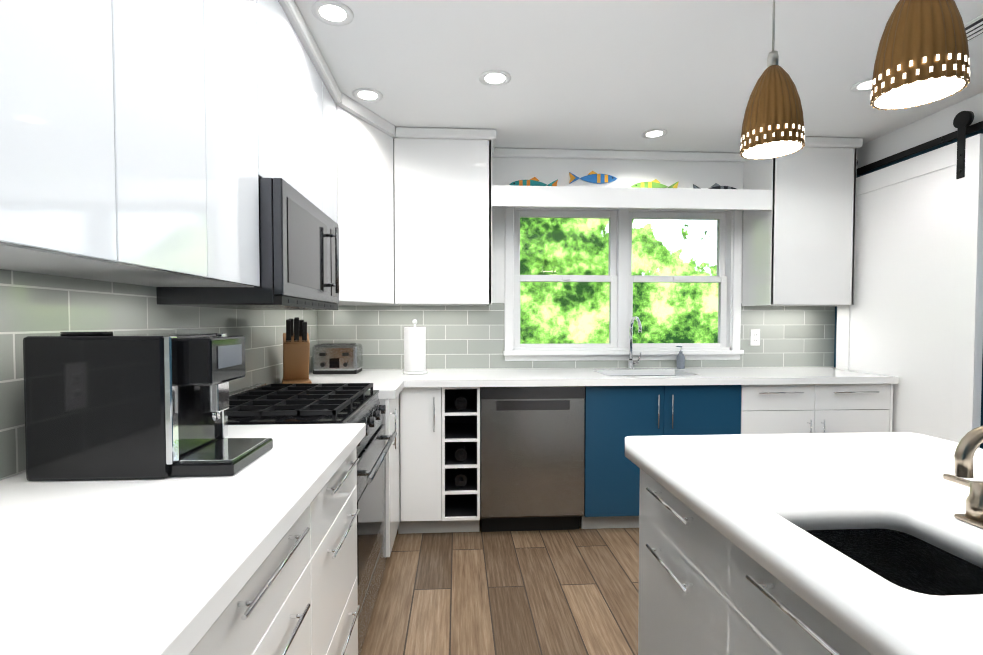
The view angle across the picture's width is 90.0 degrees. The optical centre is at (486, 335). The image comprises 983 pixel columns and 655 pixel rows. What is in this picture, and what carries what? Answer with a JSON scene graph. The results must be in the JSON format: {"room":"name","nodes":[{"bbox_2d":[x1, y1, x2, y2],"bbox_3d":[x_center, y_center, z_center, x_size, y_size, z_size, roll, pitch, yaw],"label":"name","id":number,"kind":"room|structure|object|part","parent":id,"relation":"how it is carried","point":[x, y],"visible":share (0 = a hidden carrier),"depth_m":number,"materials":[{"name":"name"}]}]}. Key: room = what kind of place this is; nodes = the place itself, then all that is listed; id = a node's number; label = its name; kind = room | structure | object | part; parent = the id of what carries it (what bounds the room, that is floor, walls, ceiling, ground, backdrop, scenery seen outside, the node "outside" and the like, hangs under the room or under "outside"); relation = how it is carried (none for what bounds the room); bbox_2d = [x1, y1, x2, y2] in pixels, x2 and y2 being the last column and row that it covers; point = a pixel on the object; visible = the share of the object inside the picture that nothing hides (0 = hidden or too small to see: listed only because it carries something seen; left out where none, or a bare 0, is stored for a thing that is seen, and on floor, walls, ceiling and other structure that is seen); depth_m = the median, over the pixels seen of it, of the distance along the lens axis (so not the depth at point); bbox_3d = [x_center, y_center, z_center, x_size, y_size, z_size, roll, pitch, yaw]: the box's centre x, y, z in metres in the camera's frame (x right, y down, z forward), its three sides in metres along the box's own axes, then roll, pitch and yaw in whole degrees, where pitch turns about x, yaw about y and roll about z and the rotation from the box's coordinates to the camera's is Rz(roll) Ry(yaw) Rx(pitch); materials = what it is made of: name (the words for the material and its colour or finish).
{"room":"kitchen","nodes":[
{"label":"kitchen","id":0,"kind":"room"},
{"bbox_2d":[0,269,317,479],"bbox_3d":[-1.036,0.016,0.364,0.128,2.440,6.240,0,2,-3],"label":"wall","id":1,"kind":"structure","parent":0,"point":[34,304],"depth_m":1.29,"materials":[{"name":"grey tile"}]},
{"bbox_2d":[0,0,131,271],"bbox_3d":[-0.836,-0.671,0.720,0.327,1.084,0.330,0,2,-3],"label":"upper cabinet","id":2,"kind":"object","parent":1,"relation":"attached to","point":[66,197],"depth_m":0.80,"materials":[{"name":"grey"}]},
{"bbox_2d":[30,0,215,283],"bbox_3d":[-0.856,-0.680,1.050,0.327,1.084,0.330,0,2,-3],"label":"upper cabinet","id":3,"kind":"object","parent":1,"relation":"attached to","point":[146,142],"depth_m":1.10,"materials":[{"name":"grey wood"}]},
{"bbox_2d":[135,0,263,286],"bbox_3d":[-0.876,-0.689,1.379,0.327,1.084,0.331,0,2,-3],"label":"upper cabinet","id":4,"kind":"object","parent":1,"relation":"attached to","point":[237,25],"depth_m":1.42,"materials":[{"name":"grey wood"}]},
{"bbox_2d":[264,0,303,195],"bbox_3d":[-0.897,-0.876,1.730,0.327,0.729,0.381,0,2,-3],"label":"upper cabinet","id":5,"kind":"object","parent":1,"relation":"attached to","point":[283,142],"depth_m":1.77,"materials":[{"name":"grey"}]},
{"bbox_2d":[156,178,338,309],"bbox_3d":[-0.852,-0.310,1.940,0.440,0.405,0.754,0,2,-3],"label":"microwave","id":6,"kind":"object","parent":5,"relation":"attached to","point":[299,249],"visible":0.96,"depth_m":1.63,"materials":[{"name":"silver metal"}]},
{"bbox_2d":[300,16,327,215],"bbox_3d":[-0.920,-0.887,2.110,0.327,0.729,0.382,0,2,-3],"label":"upper cabinet","id":7,"kind":"object","parent":1,"relation":"attached to","point":[313,70],"depth_m":2.16,"materials":[{"name":"grey laminate"}]},
{"bbox_2d":[328,72,339,303],"bbox_3d":[-0.939,-0.718,2.440,0.327,1.084,0.269,0,2,-3],"label":"upper cabinet","id":8,"kind":"object","parent":1,"relation":"attached to","point":[333,92],"depth_m":2.51,"materials":[{"name":"grey"}]},
{"bbox_2d":[338,92,395,305],"bbox_3d":[-0.855,-0.733,2.969,0.559,1.084,0.775,0,2,-3],"label":"upper cabinet","id":9,"kind":"object","parent":1,"relation":"attached to","point":[361,129],"depth_m":2.76,"materials":[{"name":"grey wood"}]},
{"bbox_2d":[360,518,638,654],"bbox_3d":[0.869,1.284,0.464,3.940,0.100,6.380,0,2,-3],"label":"floor","id":10,"kind":"structure","parent":0,"point":[555,592],"depth_m":2.24,"materials":[{"name":"brown wood"}]},
{"bbox_2d":[196,640,207,654],"bbox_3d":[-0.656,0.801,0.267,0.627,0.875,0.642,0,2,-3],"label":"base cabinet","id":11,"kind":"object","parent":10,"relation":"on","point":[203,647],"depth_m":0.64,"materials":[{"name":"grey"}]},
{"bbox_2d":[208,500,319,654],"bbox_3d":[-0.690,0.785,0.836,0.627,0.875,0.500,0,2,-3],"label":"base cabinet","id":12,"kind":"object","parent":10,"relation":"on","point":[278,613],"depth_m":0.91,"materials":[{"name":"grey wood"}]},
{"bbox_2d":[0,423,365,654],"bbox_3d":[-0.671,0.330,0.758,0.657,0.040,1.651,0,2,-3],"label":"countertop","id":13,"kind":"structure","parent":12,"relation":"on","point":[124,566],"depth_m":0.73,"materials":[{"name":"white stone"}]},
{"bbox_2d":[23,331,272,480],"bbox_3d":[-0.751,0.145,1.146,0.410,0.308,0.260,0,2,-3],"label":"coffee machine","id":14,"kind":"object","parent":13,"relation":"on","point":[105,405],"visible":0.98,"depth_m":1.02,"materials":[{"name":"black"}]},
{"bbox_2d":[228,383,396,654],"bbox_3d":[-0.729,0.714,1.975,0.652,0.955,0.754,0,2,-3],"label":"range","id":15,"kind":"object","parent":10,"relation":"on","point":[309,403],"visible":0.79,"depth_m":1.90,"materials":[{"name":"silver metal"}]},
{"bbox_2d":[320,449,359,654],"bbox_3d":[-0.720,0.771,1.340,0.627,0.875,0.509,0,2,-3],"label":"base cabinet","id":16,"kind":"object","parent":10,"relation":"on","point":[339,607],"depth_m":1.36,"materials":[{"name":"grey wood"}]},
{"bbox_2d":[351,396,403,557],"bbox_3d":[-0.794,0.738,2.558,0.627,0.875,0.407,0,2,-3],"label":"base cabinet","id":17,"kind":"object","parent":10,"relation":"on","point":[394,458],"depth_m":2.49,"materials":[{"name":"grey"}]},
{"bbox_2d":[400,388,447,533],"bbox_3d":[-0.394,0.722,3.116,0.277,0.875,0.617,0,2,-3],"label":"base cabinet","id":18,"kind":"object","parent":10,"relation":"on","point":[423,411],"depth_m":2.81,"materials":[{"name":"grey wood"}]},
{"bbox_2d":[280,380,403,399],"bbox_3d":[-0.779,0.280,2.542,0.657,0.040,0.398,0,2,-3],"label":"countertop","id":19,"kind":"structure","parent":18,"relation":"on","point":[393,388],"depth_m":2.62,"materials":[{"name":"white stone"}]},
{"bbox_2d":[282,317,311,383],"bbox_3d":[-0.987,0.085,2.549,0.138,0.351,0.277,-1,2,-23],"label":"knife block","id":20,"kind":"object","parent":19,"relation":"on","point":[296,348],"visible":0.94,"depth_m":2.50,"materials":[{"name":"brown wood"}]},
{"bbox_2d":[480,386,584,531],"bbox_3d":[0.253,0.726,3.120,0.606,0.868,0.653,0,2,-3],"label":"dishwasher","id":21,"kind":"object","parent":10,"relation":"on","point":[532,454],"visible":1,"depth_m":2.84,"materials":[{"name":"silver metal"}]},
{"bbox_2d":[579,372,743,528],"bbox_3d":[1.025,0.720,3.201,0.938,0.875,0.617,0,2,-3],"label":"base cabinet","id":22,"kind":"object","parent":10,"relation":"on","point":[611,480],"depth_m":2.88,"materials":[{"name":"blue wood"}]},
{"bbox_2d":[309,368,898,387],"bbox_3d":[0.652,0.264,3.151,3.587,0.040,0.647,0,2,-3],"label":"countertop","id":23,"kind":"structure","parent":22,"relation":"on","point":[586,377],"depth_m":2.92,"materials":[{"name":"white stone"}]},
{"bbox_2d":[312,343,361,373],"bbox_3d":[-0.958,0.150,3.170,0.280,0.186,0.216,0,2,-3],"label":"toaster","id":24,"kind":"object","parent":23,"relation":"on","point":[337,358],"visible":1,"depth_m":3.08,"materials":[{"name":"silver metal"}]},
{"bbox_2d":[403,319,426,374],"bbox_3d":[-0.455,0.072,3.127,0.156,0.344,0.156,0,2,-3],"label":"paper towel","id":25,"kind":"object","parent":23,"relation":"on","point":[414,350],"visible":1,"depth_m":3.07,"materials":[{"name":"white paper"}]},
{"bbox_2d":[627,316,641,368],"bbox_3d":[1.038,0.055,3.358,0.102,0.365,0.210,0,2,-3],"label":"faucet","id":26,"kind":"object","parent":23,"relation":"on","point":[631,364],"depth_m":3.42,"materials":[{"name":"silver metal"}]},
{"bbox_2d":[676,346,684,368],"bbox_3d":[1.356,0.156,3.438,0.063,0.160,0.055,0,2,-3],"label":"soap bottle","id":27,"kind":"object","parent":23,"relation":"on","point":[680,363],"visible":1,"depth_m":3.42,"materials":[{"name":"grey"}]},
{"bbox_2d":[628,458,868,654],"bbox_3d":[0.863,0.793,0.735,0.838,0.864,1.370,0,2,-3],"label":"kitchen island","id":28,"kind":"object","parent":10,"relation":"on","point":[699,595],"depth_m":1.02,"materials":[{"name":"white"}]},
{"bbox_2d":[625,432,982,654],"bbox_3d":[0.877,0.336,0.718,0.890,0.050,1.460,0,2,-3],"label":"island countertop","id":29,"kind":"structure","parent":28,"relation":"on","point":[859,528],"depth_m":0.90,"materials":[{"name":"white stone"}]},
{"bbox_2d":[937,426,982,529],"bbox_3d":[0.773,0.223,0.749,0.122,0.173,0.222,0,2,-3],"label":"faucet","id":30,"kind":"object","parent":29,"relation":"on","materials":[{"name":"silver metal"}]},
{"bbox_2d":[744,384,892,433],"bbox_3d":[1.966,0.718,3.258,0.946,0.875,0.617,0,2,-3],"label":"base cabinet","id":31,"kind":"object","parent":10,"relation":"on","point":[768,408],"depth_m":2.94,"materials":[{"name":"grey"}]},
{"bbox_2d":[317,148,834,369],"bbox_3d":[0.684,-0.071,3.514,3.940,2.440,0.155,0,2,-3],"label":"wall","id":32,"kind":"structure","parent":0,"point":[465,337],"depth_m":3.43,"materials":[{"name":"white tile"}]},
{"bbox_2d":[384,120,395,303],"bbox_3d":[-0.686,-0.730,2.819,0.248,1.082,0.447,0,2,-3],"label":"upper cabinet","id":33,"kind":"object","parent":32,"relation":"attached to","point":[389,129],"depth_m":3.00,"materials":[{"name":"grey wood"}]},
{"bbox_2d":[396,127,495,305],"bbox_3d":[-0.283,-0.741,3.228,0.612,1.082,0.327,0,2,-3],"label":"upper cabinet","id":34,"kind":"object","parent":32,"relation":"attached to","point":[446,194],"depth_m":3.07,"materials":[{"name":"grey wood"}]},
{"bbox_2d":[509,177,557,185],"bbox_3d":[0.328,-1.050,3.413,0.340,0.095,0.016,0,2,-3],"label":"art","id":35,"kind":"object","parent":32,"relation":"attached to","point":[533,181],"visible":0.75,"depth_m":3.41,"materials":[{"name":"teal"}]},
{"bbox_2d":[569,171,616,183],"bbox_3d":[0.747,-1.101,3.436,0.340,0.095,0.016,0,2,-3],"label":"art","id":36,"kind":"object","parent":32,"relation":"attached to","point":[593,177],"visible":0.98,"depth_m":3.43,"materials":[{"name":"blue"}]},
{"bbox_2d":[503,207,743,360],"bbox_3d":[0.973,-0.391,3.518,1.720,1.140,0.165,0,2,-3],"label":"window","id":37,"kind":"structure","parent":32,"relation":"in","point":[620,278],"depth_m":3.52,"materials":[{"name":"white wood"}]},
{"bbox_2d":[631,179,678,187],"bbox_3d":[1.186,-1.051,3.464,0.340,0.095,0.016,0,2,-3],"label":"art","id":38,"kind":"object","parent":32,"relation":"attached to","point":[655,183],"visible":0.71,"depth_m":3.46,"materials":[{"name":"green"}]},
{"bbox_2d":[693,183,735,188],"bbox_3d":[1.635,-1.032,3.492,0.340,0.095,0.016,0,2,-3],"label":"art","id":39,"kind":"object","parent":32,"relation":"attached to","point":[716,186],"visible":0.29,"depth_m":3.49,"materials":[{"name":"grey wood"}]},
{"bbox_2d":[750,330,759,345],"bbox_3d":[1.935,0.018,3.537,0.070,0.116,0.008,0,2,-3],"label":"electrical outlet","id":40,"kind":"object","parent":32,"relation":"attached to","point":[754,337],"visible":1,"depth_m":3.54,"materials":[{"name":"white plastic"}]},
{"bbox_2d":[740,137,859,305],"bbox_3d":[2.129,-0.745,3.373,0.570,1.082,0.327,0,2,-3],"label":"upper cabinet","id":41,"kind":"object","parent":32,"relation":"attached to","point":[799,207],"depth_m":3.21,"materials":[{"name":"grey wood"}]},
{"bbox_2d":[294,0,982,152],"bbox_3d":[0.869,-1.256,0.394,3.940,0.100,6.380,0,2,-3],"label":"ceiling","id":42,"kind":"structure","parent":0,"point":[622,75],"depth_m":2.28,"materials":[{"name":"white paint"}]},
{"bbox_2d":[311,0,353,25],"bbox_3d":[-0.594,-1.242,1.899,0.156,0.008,0.156,0,2,-3],"label":"recessed light","id":43,"kind":"object","parent":42,"relation":"in","point":[333,12],"visible":1,"depth_m":1.89,"materials":[{"name":"white"}]},
{"bbox_2d":[352,88,382,101],"bbox_3d":[-0.625,-1.261,2.588,0.156,0.008,0.156,0,2,-3],"label":"recessed light","id":44,"kind":"object","parent":42,"relation":"in","point":[367,95],"visible":1,"depth_m":2.58,"materials":[{"name":"white"}]},
{"bbox_2d":[479,70,510,86],"bbox_3d":[0.042,-1.256,2.408,0.156,0.008,0.156,0,2,-3],"label":"recessed light","id":45,"kind":"object","parent":42,"relation":"in","point":[493,78],"visible":1,"depth_m":2.40,"materials":[{"name":"white"}]},
{"bbox_2d":[642,129,666,138],"bbox_3d":[1.066,-1.276,3.121,0.156,0.008,0.156,0,2,-3],"label":"recessed light","id":46,"kind":"object","parent":42,"relation":"in","point":[653,133],"visible":1,"depth_m":3.11,"materials":[{"name":"white"}]},
{"bbox_2d":[740,0,804,159],"bbox_3d":[0.933,-0.921,1.599,0.184,0.634,0.184,0,2,-3],"label":"pendant light","id":47,"kind":"object","parent":42,"relation":"hanging from","point":[773,124],"visible":1,"depth_m":1.55,"materials":[{"name":"wood"},{"name":"brushed nickel"}]},
{"bbox_2d":[850,77,872,91],"bbox_3d":[1.927,-1.258,2.471,0.156,0.008,0.156,0,2,-3],"label":"recessed light","id":48,"kind":"object","parent":42,"relation":"in","point":[863,85],"visible":0.6,"depth_m":2.49,"materials":[{"name":"white"}]},
{"bbox_2d":[870,0,969,109],"bbox_3d":[1.062,-0.910,1.201,0.184,0.634,0.184,0,2,-3],"label":"pendant light","id":49,"kind":"object","parent":42,"relation":"hanging from","point":[922,57],"visible":1,"depth_m":1.16,"materials":[{"name":"wood"},{"name":"brushed nickel"}]},
{"bbox_2d":[964,13,982,41],"bbox_3d":[1.987,-1.240,1.965,0.140,0.016,0.360,0,2,-3],"label":"ceiling vent","id":50,"kind":"object","parent":42,"relation":"in","point":[974,28],"visible":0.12,"depth_m":1.98,"materials":[{"name":"white metal"}]},
{"bbox_2d":[834,92,982,448],"bbox_3d":[2.767,0.009,0.593,0.132,2.440,6.240,0,2,-3],"label":"wall","id":51,"kind":"structure","parent":0,"point":[938,124],"depth_m":2.91,"materials":[{"name":"white paint"}]},
{"bbox_2d":[836,111,982,447],"bbox_3d":[2.548,-0.005,2.453,0.104,2.327,1.980,0,2,-3],"label":"barn door","id":52,"kind":"structure","parent":51,"relation":"in","point":[911,318],"depth_m":2.80,"materials":[{"name":"white wood"}]},
{"bbox_3d":[2.571,-1.076,2.425,0.057,0.040,1.980,0,2,-3],"label":"barn door rail","id":53,"kind":"part","parent":52,"relation":"part of","materials":[{"name":"black metal"}]},
{"label":"outside","id":54,"kind":"structure","parent":0,"visible":0},
{"bbox_2d":[520,218,717,343],"bbox_3d":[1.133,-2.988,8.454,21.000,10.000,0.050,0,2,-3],"label":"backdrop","id":55,"kind":"structure","parent":54,"point":[646,294],"depth_m":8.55,"materials":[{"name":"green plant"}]}
]}

